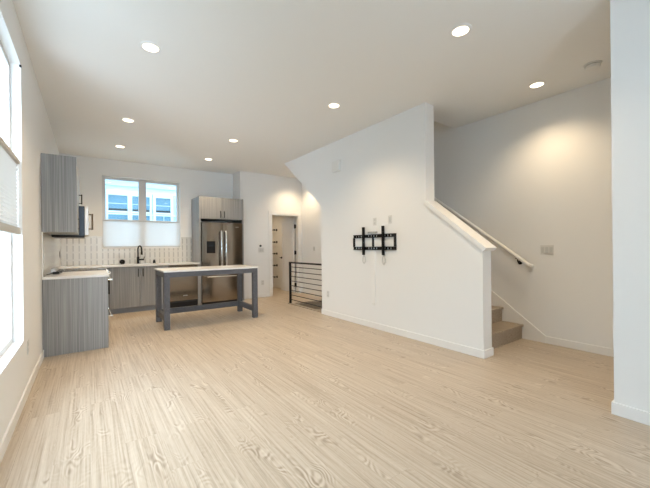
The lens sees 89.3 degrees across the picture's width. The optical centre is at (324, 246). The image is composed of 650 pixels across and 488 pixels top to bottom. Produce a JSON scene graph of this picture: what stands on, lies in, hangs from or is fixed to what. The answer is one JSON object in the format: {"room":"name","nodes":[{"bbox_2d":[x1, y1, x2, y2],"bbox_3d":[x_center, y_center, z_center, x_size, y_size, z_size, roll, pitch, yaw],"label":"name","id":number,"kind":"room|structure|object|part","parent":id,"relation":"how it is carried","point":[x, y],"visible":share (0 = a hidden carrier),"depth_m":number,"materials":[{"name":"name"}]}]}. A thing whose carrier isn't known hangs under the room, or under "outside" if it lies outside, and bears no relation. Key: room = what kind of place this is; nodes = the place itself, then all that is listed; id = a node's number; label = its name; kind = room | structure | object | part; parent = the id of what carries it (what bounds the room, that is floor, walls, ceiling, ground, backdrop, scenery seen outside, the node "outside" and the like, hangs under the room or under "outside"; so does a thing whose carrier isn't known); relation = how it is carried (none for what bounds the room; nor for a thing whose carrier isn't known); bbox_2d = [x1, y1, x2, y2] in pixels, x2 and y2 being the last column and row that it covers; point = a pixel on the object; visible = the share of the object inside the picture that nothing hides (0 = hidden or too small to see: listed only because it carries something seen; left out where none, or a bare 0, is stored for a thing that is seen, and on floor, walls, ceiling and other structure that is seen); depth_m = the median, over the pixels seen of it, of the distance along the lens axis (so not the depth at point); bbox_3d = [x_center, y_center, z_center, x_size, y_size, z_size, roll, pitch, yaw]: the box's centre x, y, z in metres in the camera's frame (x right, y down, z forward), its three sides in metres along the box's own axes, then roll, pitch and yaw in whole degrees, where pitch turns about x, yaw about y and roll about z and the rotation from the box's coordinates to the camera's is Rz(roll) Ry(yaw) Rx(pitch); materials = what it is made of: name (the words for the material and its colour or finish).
{"room":"empty living room","nodes":[
{"label":"empty living room","id":0,"kind":"room"},
{"bbox_2d":[0,0,58,442],"bbox_3d":[-2.101,-0.269,2.045,0.150,3.050,10.470,-1,0,-36],"label":"wall","id":1,"kind":"structure","parent":0,"point":[31,133],"depth_m":2.72,"materials":[{"name":"white paint"}]},
{"bbox_2d":[0,40,12,357],"bbox_3d":[-1.818,-0.359,1.624,0.050,2.245,2.455,-1,0,-36],"label":"window","id":2,"kind":"structure","parent":1,"relation":"in","point":[7,340],"depth_m":2.58,"materials":[{"name":"white glass"}]},
{"bbox_2d":[0,136,20,234],"bbox_3d":[-1.768,-0.402,1.660,0.036,0.600,2.443,-1,0,-36],"label":"window shade","id":3,"kind":"object","parent":2,"relation":"attached to","point":[9,161],"visible":1,"depth_m":2.34,"materials":[{"name":"white fabric"}]},
{"bbox_3d":[-1.770,-0.687,1.660,0.036,0.030,2.443,-1,0,-36],"label":"rail","id":4,"kind":"part","parent":3,"relation":"part of","materials":[{"name":"grey plastic"}]},
{"bbox_3d":[-1.765,-0.130,1.660,0.036,0.055,2.443,-1,0,-36],"label":"rail","id":5,"kind":"part","parent":3,"relation":"part of","materials":[{"name":"grey"}]},
{"bbox_2d":[0,350,43,463],"bbox_3d":[-1.131,1.202,0.857,0.014,0.088,7.125,-1,0,-36],"label":"baseboard","id":6,"kind":"structure","parent":1,"relation":"attached to","point":[8,434],"depth_m":2.39,"materials":[{"name":"white paint"}]},
{"bbox_2d":[41,232,42,276],"bbox_3d":[-3.236,0.092,3.769,0.012,0.518,0.011,-1,0,-36],"label":"trim","id":7,"kind":"structure","parent":1,"relation":"attached to","point":[41,232],"depth_m":3.77,"materials":[{"name":"white paint"}]},
{"bbox_2d":[41,153,79,234],"bbox_3d":[-3.395,-0.616,4.262,0.338,0.900,1.018,-1,0,-36],"label":"upper cabinet","id":8,"kind":"object","parent":1,"relation":"attached to","point":[59,173],"visible":1,"depth_m":3.85,"materials":[{"name":"grey wood"}]},
{"bbox_3d":[-3.138,-0.619,4.151,0.018,0.896,0.493,-1,0,-36],"label":"door","id":9,"kind":"part","parent":8,"relation":"part of","materials":[{"name":"grey wood"}]},
{"bbox_3d":[-3.430,-0.616,4.557,0.018,0.896,0.493,-1,0,-36],"label":"door","id":10,"kind":"part","parent":8,"relation":"part of","materials":[{"name":"grey wood"}]},
{"bbox_2d":[78,175,81,205],"bbox_3d":[-3.906,-0.825,4.994,0.366,0.473,0.758,-1,0,-36],"label":"upper cabinet","id":11,"kind":"object","parent":1,"relation":"attached to","point":[78,175],"visible":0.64,"depth_m":4.83,"materials":[{"name":"grey wood"}]},
{"bbox_2d":[52,206,92,238],"bbox_3d":[-3.845,-0.358,5.034,0.483,0.453,0.754,-1,0,-36],"label":"microwave","id":12,"kind":"object","parent":11,"relation":"attached to","point":[84,214],"visible":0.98,"depth_m":4.81,"materials":[{"name":"silver metal"}]},
{"bbox_3d":[-3.888,-0.371,5.004,0.380,0.426,0.754,-1,0,-36],"label":"casing","id":13,"kind":"part","parent":12,"relation":"part of","materials":[{"name":"grey metal"}]},
{"bbox_3d":[-3.714,-0.373,5.129,0.046,0.420,0.754,-1,0,-36],"label":"door","id":14,"kind":"part","parent":12,"relation":"part of","materials":[{"name":"silver metal"}]},
{"bbox_3d":[-3.471,-0.365,4.879,0.056,0.234,0.024,-1,0,-36],"label":"handle","id":15,"kind":"part","parent":12,"relation":"part of","materials":[{"name":"silver metal"}]},
{"bbox_3d":[-3.800,-0.826,5.070,0.018,0.469,0.752,-1,0,-36],"label":"door","id":16,"kind":"part","parent":11,"relation":"part of","materials":[{"name":"grey wood"}]},
{"bbox_2d":[43,232,191,276],"bbox_3d":[-3.163,0.069,5.685,2.369,0.564,3.015,-1,0,-36],"label":"wall","id":17,"kind":"structure","parent":0,"point":[87,251],"depth_m":6.53,"materials":[{"name":"white tile"}]},
{"bbox_2d":[102,247,180,248],"bbox_3d":[-3.890,0.030,7.063,1.487,0.020,0.096,-1,0,-36],"label":"trim","id":18,"kind":"structure","parent":17,"relation":"attached to","point":[135,247],"depth_m":7.04,"materials":[{"name":"white paint"}]},
{"bbox_2d":[59,153,232,275],"bbox_3d":[-3.636,-0.254,7.296,3.485,3.050,0.150,-1,0,-36],"label":"wall","id":19,"kind":"structure","parent":0,"point":[192,183],"depth_m":7.13,"materials":[{"name":"white paint"}]},
{"bbox_2d":[102,176,178,247],"bbox_3d":[-3.941,-0.708,7.123,1.463,1.465,0.050,-1,0,-36],"label":"window","id":20,"kind":"structure","parent":19,"relation":"in","point":[141,183],"depth_m":7.08,"materials":[{"name":"white plastic"}]},
{"bbox_2d":[103,219,179,247],"bbox_3d":[-3.898,-0.272,7.071,1.447,0.579,0.036,-1,0,-36],"label":"window shade","id":21,"kind":"object","parent":20,"relation":"attached to","point":[116,232],"visible":1,"depth_m":7.04,"materials":[{"name":"white fabric"}]},
{"bbox_3d":[-3.901,-0.546,7.071,1.447,0.030,0.036,-1,0,-36],"label":"rail","id":22,"kind":"part","parent":21,"relation":"part of","materials":[{"name":"white plastic"}]},
{"bbox_3d":[-3.896,0.008,7.071,1.447,0.020,0.036,-1,0,-36],"label":"rail","id":23,"kind":"part","parent":21,"relation":"part of","materials":[{"name":"white plastic"}]},
{"bbox_2d":[191,196,243,304],"bbox_3d":[-2.468,0.085,7.602,0.992,2.350,0.688,-1,0,-36],"label":"tall cabinet","id":24,"kind":"object","parent":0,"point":[203,208],"visible":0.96,"depth_m":7.34,"materials":[{"name":"grey wood"}]},
{"bbox_3d":[-2.870,0.089,7.338,0.030,2.350,0.648,-1,0,-36],"label":"panel","id":25,"kind":"part","parent":24,"relation":"part of","materials":[{"name":"grey wood"}]},
{"bbox_3d":[-2.495,-0.847,7.228,0.462,0.477,0.020,-1,0,-36],"label":"door","id":26,"kind":"part","parent":24,"relation":"part of","materials":[{"name":"grey wood"}]},
{"bbox_3d":[-2.117,-0.850,7.499,0.462,0.477,0.020,-1,0,-36],"label":"door","id":27,"kind":"part","parent":24,"relation":"part of","materials":[{"name":"grey wood"}]},
{"bbox_3d":[-2.089,0.081,7.899,0.030,2.350,0.648,-1,0,-36],"label":"panel","id":28,"kind":"part","parent":24,"relation":"part of","materials":[{"name":"grey wood"}]},
{"bbox_2d":[233,171,245,294],"bbox_3d":[-2.089,-0.269,8.026,0.120,3.050,0.470,-1,0,-36],"label":"wall","id":29,"kind":"structure","parent":0,"point":[239,177],"depth_m":7.86,"materials":[{"name":"white paint"}]},
{"bbox_2d":[245,172,302,294],"bbox_3d":[-1.293,-0.277,8.383,1.590,3.050,0.120,-1,0,-36],"label":"wall","id":30,"kind":"structure","parent":0,"point":[264,193],"depth_m":8.14,"materials":[{"name":"white paint"}]},
{"bbox_2d":[244,293,268,298],"bbox_3d":[-1.687,1.208,8.007,0.727,0.088,0.014,-1,0,-36],"label":"baseboard","id":31,"kind":"structure","parent":30,"relation":"attached to","point":[264,294],"depth_m":8.06,"materials":[{"name":"white paint"}]},
{"bbox_2d":[268,211,301,295],"bbox_3d":[-1.272,0.178,8.862,0.955,2.140,0.911,-1,0,-36],"label":"door","id":32,"kind":"structure","parent":30,"relation":"in","point":[287,225],"depth_m":8.83,"materials":[{"name":"white paint"}]},
{"bbox_2d":[12,0,610,177],"bbox_3d":[-0.057,-1.990,3.526,5.225,0.350,10.470,-1,0,-36],"label":"ceiling","id":33,"kind":"structure","parent":0,"point":[263,75],"depth_m":3.32,"materials":[{"name":"white paint"}]},
{"bbox_2d":[121,118,135,122],"bbox_3d":[-2.782,-1.783,4.651,0.182,0.008,0.182,-1,0,-36],"label":"recessed light","id":34,"kind":"object","parent":33,"relation":"in","point":[129,120],"visible":1,"depth_m":4.65,"materials":[{"name":"white paint"}]},
{"bbox_2d":[139,41,161,52],"bbox_3d":[-1.574,-1.795,2.970,0.182,0.008,0.182,-1,0,-36],"label":"recessed light","id":35,"kind":"object","parent":33,"relation":"in","point":[148,46],"visible":1,"depth_m":2.96,"materials":[{"name":"white paint"}]},
{"bbox_2d":[142,43,158,51],"bbox_3d":[-1.574,-1.796,2.970,0.129,0.004,0.129,-1,0,-36],"label":"diffuser","id":36,"kind":"object","parent":35,"relation":"attached to","point":[149,47],"depth_m":2.97,"materials":[{"name":"white plastic"}]},
{"bbox_2d":[228,139,238,141],"bbox_3d":[-1.555,-1.795,5.582,0.182,0.008,0.182,-1,0,-36],"label":"recessed light","id":37,"kind":"object","parent":33,"relation":"in","point":[229,140],"visible":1,"depth_m":5.57,"materials":[{"name":"white paint"}]},
{"bbox_2d":[327,102,340,108],"bbox_3d":[0.116,-1.812,4.234,0.182,0.008,0.182,-1,0,-36],"label":"recessed light","id":38,"kind":"object","parent":33,"relation":"in","point":[333,105],"visible":1,"depth_m":4.23,"materials":[{"name":"white paint"}]},
{"bbox_2d":[329,104,338,107],"bbox_3d":[0.116,-1.813,4.234,0.129,0.004,0.129,-1,0,-36],"label":"diffuser","id":39,"kind":"object","parent":38,"relation":"attached to","point":[330,105],"depth_m":4.24,"materials":[{"name":"white plastic"}]},
{"bbox_2d":[449,23,471,37],"bbox_3d":[1.147,-1.822,2.783,0.182,0.008,0.182,-1,0,-36],"label":"recessed light","id":40,"kind":"object","parent":33,"relation":"in","point":[460,30],"visible":1,"depth_m":2.77,"materials":[{"name":"white paint"}]},
{"bbox_2d":[452,26,468,35],"bbox_3d":[1.147,-1.824,2.783,0.129,0.004,0.129,-1,0,-36],"label":"diffuser","id":41,"kind":"object","parent":40,"relation":"attached to","point":[457,30],"depth_m":2.78,"materials":[{"name":"white plastic"}]},
{"bbox_2d":[527,81,545,88],"bbox_3d":[2.406,-1.835,3.738,0.182,0.008,0.182,-1,0,-36],"label":"recessed light","id":42,"kind":"object","parent":33,"relation":"in","point":[537,84],"visible":1,"depth_m":3.73,"materials":[{"name":"white paint"}]},
{"bbox_2d":[530,82,543,87],"bbox_3d":[2.406,-1.836,3.738,0.129,0.004,0.129,-1,0,-36],"label":"diffuser","id":43,"kind":"object","parent":42,"relation":"attached to","point":[535,84],"depth_m":3.73,"materials":[{"name":"white plastic"}]},
{"bbox_2d":[583,60,601,71],"bbox_3d":[2.704,-1.816,3.323,0.150,0.052,0.150,-1,0,-36],"label":"smoke detector","id":44,"kind":"object","parent":33,"relation":"attached to","point":[593,65],"visible":1,"depth_m":3.29,"materials":[{"name":"white plastic"}]},
{"bbox_2d":[0,287,649,487],"bbox_3d":[-0.686,1.392,4.577,5.375,0.300,12.950,-1,0,-36],"label":"floor","id":45,"kind":"structure","parent":0,"point":[286,396],"depth_m":2.42,"materials":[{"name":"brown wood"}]},
{"bbox_2d":[42,277,109,356],"bbox_3d":[-3.247,0.825,4.357,0.666,0.885,1.015,-1,0,-36],"label":"base cabinet","id":46,"kind":"object","parent":45,"relation":"on","point":[74,310],"visible":0.91,"depth_m":3.92,"materials":[{"name":"grey wood"}]},
{"bbox_2d":[42,270,108,279],"bbox_3d":[-3.258,0.367,4.343,0.641,0.029,1.031,-1,0,-36],"label":"countertop","id":47,"kind":"structure","parent":46,"relation":"on","point":[95,273],"depth_m":4.09,"materials":[{"name":"white stone"}]},
{"bbox_2d":[51,267,112,316],"bbox_3d":[-3.743,0.795,5.100,0.727,0.955,0.758,-1,0,-36],"label":"range","id":48,"kind":"object","parent":45,"relation":"on","point":[55,269],"visible":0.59,"depth_m":5.02,"materials":[{"name":"silver metal"}]},
{"bbox_2d":[56,267,105,271],"bbox_3d":[-3.756,0.361,5.093,0.590,0.021,0.756,-1,0,-36],"label":"cooktop","id":49,"kind":"object","parent":48,"relation":"in","point":[57,268],"depth_m":5.01,"materials":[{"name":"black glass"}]},
{"bbox_2d":[106,268,109,314],"bbox_3d":[-4.324,0.836,5.926,0.748,0.885,1.256,-1,0,-36],"label":"base cabinet","id":50,"kind":"object","parent":45,"relation":"on","point":[106,268],"visible":0.1,"depth_m":6.14,"materials":[{"name":"grey wood"}]},
{"bbox_2d":[59,262,199,268],"bbox_3d":[-3.671,0.371,6.398,2.369,0.029,1.258,-1,0,-36],"label":"countertop","id":51,"kind":"structure","parent":50,"relation":"on","point":[168,263],"depth_m":6.41,"materials":[{"name":"white stone"}]},
{"bbox_2d":[136,245,144,263],"bbox_3d":[-3.869,0.167,6.877,0.143,0.384,0.147,-1,0,-11],"label":"faucet","id":52,"kind":"object","parent":51,"relation":"on","point":[140,246],"visible":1,"depth_m":6.87,"materials":[{"name":"black metal"}]},
{"bbox_3d":[-3.858,0.094,6.857,0.143,0.239,0.029,-1,0,25],"label":"spout","id":53,"kind":"part","parent":52,"relation":"part of","materials":[{"name":"black metal"}]},
{"bbox_2d":[109,265,168,313],"bbox_3d":[-3.773,0.830,6.668,1.008,0.885,0.694,-1,0,-36],"label":"base cabinet","id":54,"kind":"object","parent":45,"relation":"on","point":[130,291],"visible":0.82,"depth_m":6.35,"materials":[{"name":"grey wood"}]},
{"bbox_3d":[-3.804,0.781,6.279,0.499,0.774,0.020,-1,0,-36],"label":"door","id":55,"kind":"part","parent":54,"relation":"part of","materials":[{"name":"grey wood"}]},
{"bbox_3d":[-3.396,0.777,6.572,0.499,0.774,0.020,-1,0,-36],"label":"door","id":56,"kind":"part","parent":54,"relation":"part of","materials":[{"name":"grey wood"}]},
{"bbox_2d":[168,264,199,307],"bbox_3d":[-3.108,0.827,7.134,0.604,0.879,0.713,-1,0,-36],"label":"dishwasher","id":57,"kind":"object","parent":45,"relation":"on","point":[184,291],"visible":0.63,"depth_m":6.89,"materials":[{"name":"grey metal"}]},
{"bbox_3d":[-2.986,1.215,6.934,0.562,0.099,0.020,-1,0,-36],"label":"kick plate","id":58,"kind":"part","parent":57,"relation":"part of","materials":[{"name":"black metal"}]},
{"bbox_3d":[-2.711,0.823,7.066,0.038,0.879,0.020,-1,0,-36],"label":"filler panel","id":59,"kind":"part","parent":57,"relation":"part of","materials":[{"name":"grey wood"}]},
{"bbox_2d":[154,265,258,330],"bbox_3d":[-2.015,0.809,5.665,1.527,0.893,0.832,-1,0,-36],"label":"kitchen island","id":60,"kind":"object","parent":45,"relation":"on","point":[163,314],"visible":1,"depth_m":5.53,"materials":[{"name":"grey paint"}]},
{"bbox_3d":[-2.805,0.829,5.545,0.080,0.868,0.080,-1,0,-36],"label":"leg","id":61,"kind":"part","parent":60,"relation":"part of","materials":[{"name":"grey paint"}]},
{"bbox_3d":[-2.391,0.825,4.969,0.080,0.868,0.080,-1,0,-36],"label":"leg","id":62,"kind":"part","parent":60,"relation":"part of","materials":[{"name":"grey paint"}]},
{"bbox_3d":[-1.652,0.818,6.374,0.080,0.868,0.080,-1,0,-36],"label":"leg","id":63,"kind":"part","parent":60,"relation":"part of","materials":[{"name":"grey paint"}]},
{"bbox_3d":[-1.238,0.813,5.798,0.080,0.868,0.080,-1,0,-36],"label":"leg","id":64,"kind":"part","parent":60,"relation":"part of","materials":[{"name":"grey paint"}]},
{"bbox_2d":[201,222,242,304],"bbox_3d":[-2.434,0.364,7.559,0.902,1.790,0.759,-1,0,-36],"label":"refrigerator","id":65,"kind":"object","parent":45,"relation":"on","point":[221,243],"visible":0.74,"depth_m":7.27,"materials":[{"name":"grey metal"}]},
{"bbox_3d":[-2.470,0.017,7.215,0.448,1.085,0.076,-1,0,-36],"label":"door","id":66,"kind":"part","parent":65,"relation":"part of","materials":[{"name":"silver metal"}]},
{"bbox_3d":[-2.241,0.657,7.293,0.809,0.030,0.094,-1,0,-36],"label":"handle","id":67,"kind":"part","parent":65,"relation":"part of","materials":[{"name":"silver metal"}]},
{"bbox_3d":[-2.284,0.078,7.260,0.042,0.872,0.095,-1,0,-36],"label":"handle","id":68,"kind":"part","parent":65,"relation":"part of","materials":[{"name":"silver metal"}]},
{"bbox_3d":[-2.277,0.888,7.347,0.902,0.630,0.076,-1,0,-36],"label":"freezer drawer","id":69,"kind":"part","parent":65,"relation":"part of","materials":[{"name":"silver metal"}]},
{"bbox_3d":[-2.203,0.077,7.318,0.042,0.872,0.095,-1,0,-36],"label":"handle","id":70,"kind":"part","parent":65,"relation":"part of","materials":[{"name":"silver metal"}]},
{"bbox_3d":[-2.101,0.013,7.480,0.448,1.085,0.076,-1,0,-36],"label":"door","id":71,"kind":"part","parent":65,"relation":"part of","materials":[{"name":"silver metal"}]},
{"bbox_2d":[288,262,321,306],"bbox_3d":[-0.387,0.784,6.657,0.080,0.910,1.358,-1,0,-36],"label":"guard railing","id":72,"kind":"object","parent":45,"relation":"on","point":[290,271],"visible":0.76,"depth_m":6.82,"materials":[{"name":"black metal"}]},
{"bbox_3d":[-0.757,0.784,7.172,0.040,0.902,0.040,-1,0,-36],"label":"post","id":73,"kind":"part","parent":72,"relation":"part of","materials":[{"name":"black metal"}]},
{"bbox_3d":[-0.372,0.345,6.631,0.040,0.032,1.293,-1,0,-36],"label":"rail","id":74,"kind":"part","parent":72,"relation":"part of","materials":[{"name":"black metal"}]},
{"bbox_2d":[491,305,523,348],"bbox_3d":[0.920,-0.475,5.803,0.968,3.402,4.369,-1,0,-36],"label":"staircase","id":75,"kind":"structure","parent":45,"relation":"on","point":[503,332],"depth_m":4.20,"materials":[{"name":"beige carpet"}]},
{"bbox_2d":[285,102,491,349],"bbox_3d":[0.488,-0.295,5.427,0.172,3.050,4.430,-1,0,-36],"label":"wall","id":76,"kind":"structure","parent":0,"point":[436,283],"depth_m":4.56,"materials":[{"name":"white paint"}]},
{"bbox_2d":[289,303,320,311],"bbox_3d":[-0.373,1.233,6.635,0.080,0.012,1.315,-1,0,-36],"label":"trim","id":77,"kind":"structure","parent":76,"relation":"attached to","point":[289,303],"depth_m":6.62,"materials":[{"name":"brown wood"}]},
{"bbox_2d":[332,159,340,172],"bbox_3d":[0.191,-1.377,5.639,0.044,0.200,0.220,-1,0,-36],"label":"door chime","id":78,"kind":"object","parent":76,"relation":"attached to","point":[336,165],"visible":1,"depth_m":5.59,"materials":[{"name":"white plastic"}]},
{"bbox_2d":[371,250,375,304],"bbox_3d":[0.727,0.473,4.943,0.016,0.826,0.075,-1,0,-36],"label":"cord cover","id":79,"kind":"object","parent":76,"relation":"attached to","point":[373,281],"visible":1,"depth_m":4.93,"materials":[{"name":"white paint"}]},
{"bbox_2d":[353,226,396,264],"bbox_3d":[0.709,-0.014,4.928,0.054,0.567,0.905,-1,0,-36],"label":"tv wall mount","id":80,"kind":"object","parent":76,"relation":"attached to","point":[382,235],"visible":1,"depth_m":4.88,"materials":[{"name":"black metal"}]},
{"bbox_3d":[0.593,-0.083,5.070,0.032,0.425,0.032,-1,0,-36],"label":"arm","id":81,"kind":"part","parent":80,"relation":"part of","materials":[{"name":"black metal"}]},
{"bbox_3d":[0.721,-0.157,4.937,0.021,0.050,0.905,-1,0,-36],"label":"rail","id":82,"kind":"part","parent":80,"relation":"part of","materials":[{"name":"black metal"}]},
{"bbox_3d":[0.723,0.028,4.937,0.021,0.050,0.905,-1,0,-36],"label":"rail","id":83,"kind":"part","parent":80,"relation":"part of","materials":[{"name":"black metal"}]},
{"bbox_3d":[0.835,-0.086,4.733,0.032,0.425,0.032,-1,0,-36],"label":"arm","id":84,"kind":"part","parent":80,"relation":"part of","materials":[{"name":"black metal"}]},
{"bbox_2d":[388,215,391,223],"bbox_3d":[0.921,-0.384,4.667,0.011,0.115,0.072,-1,0,-36],"label":"wall plate","id":85,"kind":"object","parent":76,"relation":"attached to","point":[389,216],"visible":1,"depth_m":4.67,"materials":[{"name":"white plastic"}]},
{"bbox_2d":[321,309,484,358],"bbox_3d":[0.834,1.183,4.806,0.014,0.088,3.064,-1,0,-36],"label":"baseboard","id":86,"kind":"structure","parent":76,"relation":"attached to","point":[475,352],"depth_m":4.33,"materials":[{"name":"white paint"}]},
{"bbox_2d":[425,200,496,250],"bbox_3d":[1.584,-0.272,3.902,0.228,0.644,0.785,-1,0,-36],"label":"trim","id":87,"kind":"structure","parent":76,"relation":"attached to","point":[464,229],"depth_m":3.83,"materials":[{"name":"white paint"}]},
{"bbox_2d":[484,347,493,358],"bbox_3d":[1.805,1.173,3.627,0.186,0.088,0.014,-1,0,-36],"label":"baseboard","id":88,"kind":"structure","parent":76,"relation":"attached to","point":[489,352],"depth_m":3.62,"materials":[{"name":"white paint"}]},
{"bbox_2d":[272,77,613,348],"bbox_3d":[1.416,-0.529,6.101,0.150,7.900,12.950,-1,0,-36],"label":"wall","id":89,"kind":"structure","parent":0,"point":[533,175],"depth_m":4.15,"materials":[{"name":"white paint"}]},
{"bbox_2d":[302,290,321,295],"bbox_3d":[-0.241,1.194,8.291,0.014,0.088,1.240,-1,0,-36],"label":"baseboard","id":90,"kind":"structure","parent":89,"relation":"attached to","point":[305,291],"depth_m":8.39,"materials":[{"name":"white paint"}]},
{"bbox_2d":[434,197,533,267],"bbox_3d":[1.470,-1.172,5.805,0.099,2.911,3.970,-1,0,-36],"label":"handrail","id":91,"kind":"object","parent":89,"relation":"attached to","point":[521,260],"visible":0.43,"depth_m":4.61,"materials":[{"name":"white paint"}]},
{"bbox_2d":[540,245,553,254],"bbox_3d":[2.763,0.042,4.098,0.011,0.118,0.145,-1,0,-36],"label":"light switch","id":92,"kind":"object","parent":89,"relation":"attached to","point":[544,249],"visible":1,"depth_m":4.09,"materials":[{"name":"white plastic"}]},
{"bbox_2d":[491,290,613,356],"bbox_3d":[1.822,-0.372,5.397,0.016,3.177,5.166,-1,0,-36],"label":"baseboard","id":93,"kind":"structure","parent":89,"relation":"attached to","point":[529,331],"depth_m":4.21,"materials":[{"name":"white paint"}]},
{"bbox_2d":[610,0,649,411],"bbox_3d":[3.609,-0.326,1.593,1.555,3.050,3.070,-1,0,-36],"label":"wall","id":94,"kind":"structure","parent":0,"point":[629,19],"depth_m":2.30,"materials":[{"name":"white paint"}]},
{"bbox_2d":[611,401,649,425],"bbox_3d":[2.939,1.162,1.201,0.014,0.088,2.934,-1,0,-36],"label":"baseboard","id":95,"kind":"structure","parent":94,"relation":"attached to","point":[621,410],"depth_m":2.30,"materials":[{"name":"white paint"}]},
{"label":"outside","id":96,"kind":"structure","parent":0,"visible":0},
{"bbox_2d":[105,179,175,220],"bbox_3d":[-4.114,-1.724,11.525,11.200,12.000,5.700,-1,0,-36],"label":"apartment building","id":97,"kind":"structure","parent":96,"point":[121,197],"depth_m":10.94,"materials":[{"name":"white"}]},
{"bbox_3d":[-6.708,-0.731,10.670,0.534,1.865,0.020,-1,0,-36],"label":"pane","id":98,"kind":"part","parent":97,"relation":"part of","materials":[{"name":"blue glass"}]},
{"bbox_3d":[-4.899,-0.481,11.230,7.040,1.130,0.050,-1,0,-36],"label":"balcony railing","id":99,"kind":"part","parent":97,"relation":"part of","materials":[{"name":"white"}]},
{"bbox_3d":[-6.176,-0.736,11.053,0.515,1.865,0.020,-1,0,-36],"label":"pane","id":100,"kind":"part","parent":97,"relation":"part of","materials":[{"name":"blue"}]},
{"bbox_3d":[-5.625,-0.741,11.449,0.471,1.865,0.020,-1,0,-36],"label":"pane","id":101,"kind":"part","parent":97,"relation":"part of","materials":[{"name":"blue glass"}]},
{"bbox_3d":[0.514,2.530,6.293,1.140,2.000,3.050,-1,0,-36],"label":"wall","id":102,"kind":"structure","parent":0,"visible":0},
{"bbox_2d":[298,301,321,309],"bbox_3d":[0.386,2.112,6.552,1.036,1.701,2.329,-1,0,-36],"label":"staircase","id":103,"kind":"structure","parent":102,"relation":"on","point":[318,303],"depth_m":7.49,"materials":[{"name":"brown wood"}]}
]}

